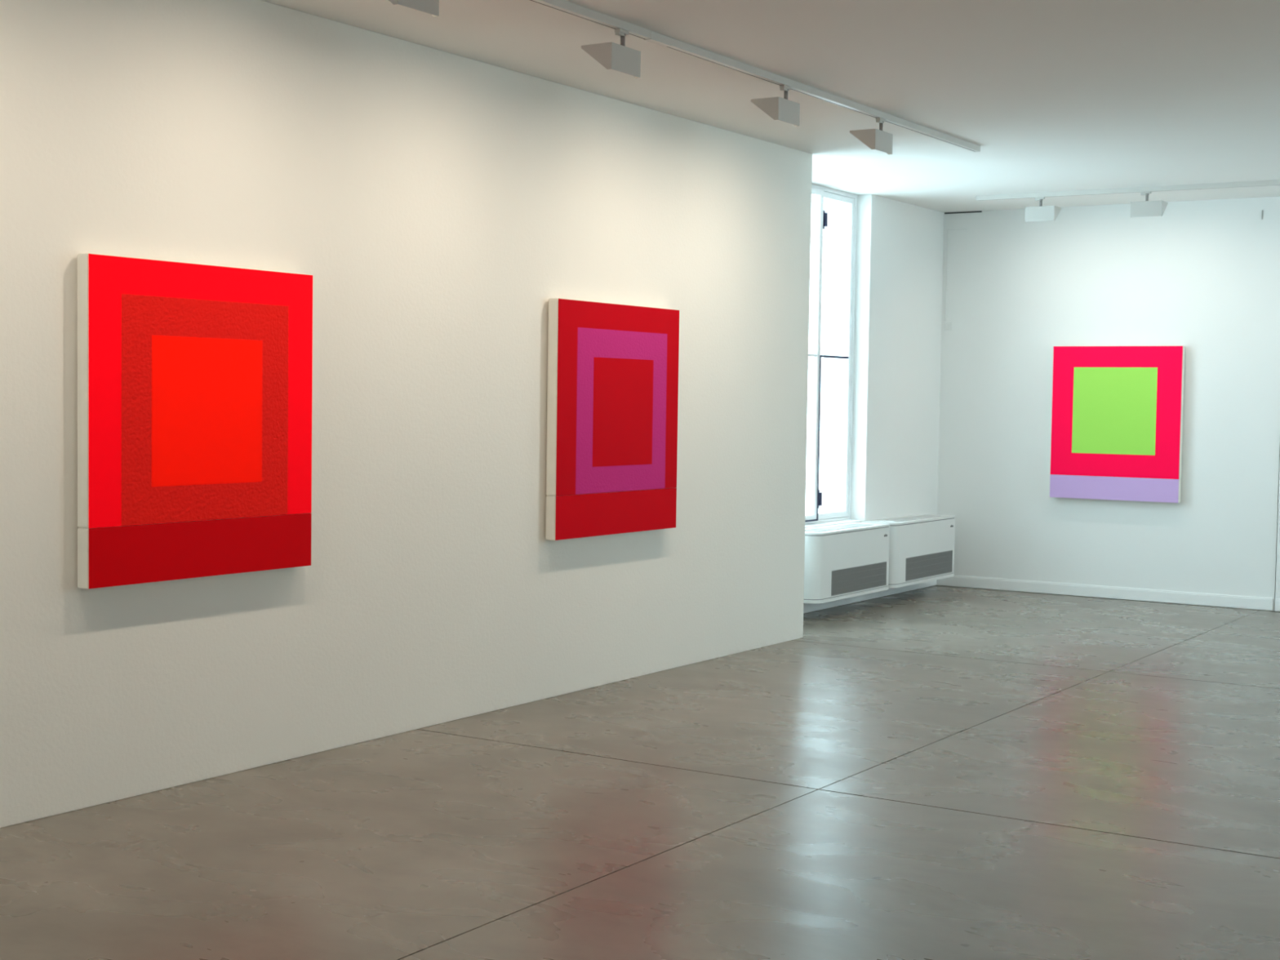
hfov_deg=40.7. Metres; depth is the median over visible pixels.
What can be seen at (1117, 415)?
painting
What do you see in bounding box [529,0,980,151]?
track
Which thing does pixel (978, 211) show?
trim
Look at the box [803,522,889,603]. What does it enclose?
radiator
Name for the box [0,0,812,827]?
wall
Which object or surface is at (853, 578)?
grille
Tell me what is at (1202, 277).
wall
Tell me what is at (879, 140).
spotlight
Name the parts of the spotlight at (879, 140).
stem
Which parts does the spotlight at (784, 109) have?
stem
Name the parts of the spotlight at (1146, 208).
stem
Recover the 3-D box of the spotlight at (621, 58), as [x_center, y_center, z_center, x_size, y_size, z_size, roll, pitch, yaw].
[-0.127,-1.871,7.576,0.160,0.187,0.232,3,3,33]
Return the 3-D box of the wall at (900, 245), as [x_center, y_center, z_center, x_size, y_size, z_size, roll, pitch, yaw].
[-2.315,-0.418,7.670,0.395,3.234,17.647,3,3,33]
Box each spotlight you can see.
[388,0,439,17]
[581,28,640,78]
[751,84,799,126]
[849,117,893,154]
[1025,196,1061,222]
[1130,191,1168,217]
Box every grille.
[831,561,886,595]
[905,550,952,581]
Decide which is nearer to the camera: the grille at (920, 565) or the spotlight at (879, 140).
the spotlight at (879, 140)
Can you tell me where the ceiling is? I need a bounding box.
[261,0,1279,212]
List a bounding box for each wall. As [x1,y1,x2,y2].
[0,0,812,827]
[809,194,944,612]
[937,196,1279,611]
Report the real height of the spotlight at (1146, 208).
0.187 m
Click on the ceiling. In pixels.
(1055, 95)
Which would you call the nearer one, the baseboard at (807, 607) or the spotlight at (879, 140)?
the spotlight at (879, 140)
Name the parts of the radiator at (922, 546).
lid, casing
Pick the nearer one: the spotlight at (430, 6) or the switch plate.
the spotlight at (430, 6)
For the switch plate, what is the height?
0.076 m
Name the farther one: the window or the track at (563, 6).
the window
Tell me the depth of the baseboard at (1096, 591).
14.21 m
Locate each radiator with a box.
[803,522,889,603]
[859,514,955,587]
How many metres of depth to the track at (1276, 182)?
13.01 m
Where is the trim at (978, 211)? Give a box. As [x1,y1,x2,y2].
[944,210,982,213]
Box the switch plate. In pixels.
[943,321,951,330]
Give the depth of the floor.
6.50 m
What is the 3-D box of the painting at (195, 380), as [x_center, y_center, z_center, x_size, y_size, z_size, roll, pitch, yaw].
[-1.770,-0.237,6.971,0.078,1.255,1.197,3,3,33]
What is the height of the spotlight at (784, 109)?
0.187 m
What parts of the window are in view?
sash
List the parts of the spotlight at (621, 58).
stem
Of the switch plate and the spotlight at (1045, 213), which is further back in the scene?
the switch plate
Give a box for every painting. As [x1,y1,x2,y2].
[77,253,312,589]
[545,297,679,540]
[1049,346,1185,502]
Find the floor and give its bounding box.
[0,585,1279,959]
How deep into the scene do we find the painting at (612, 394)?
9.41 m
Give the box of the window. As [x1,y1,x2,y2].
[804,183,865,528]
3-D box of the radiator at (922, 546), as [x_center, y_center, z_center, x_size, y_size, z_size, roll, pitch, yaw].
[2.205,0.570,14.171,0.307,0.518,1.244,3,3,33]
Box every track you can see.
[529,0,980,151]
[975,179,1279,200]
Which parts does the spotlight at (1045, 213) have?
stem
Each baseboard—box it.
[803,579,936,613]
[936,575,1279,611]

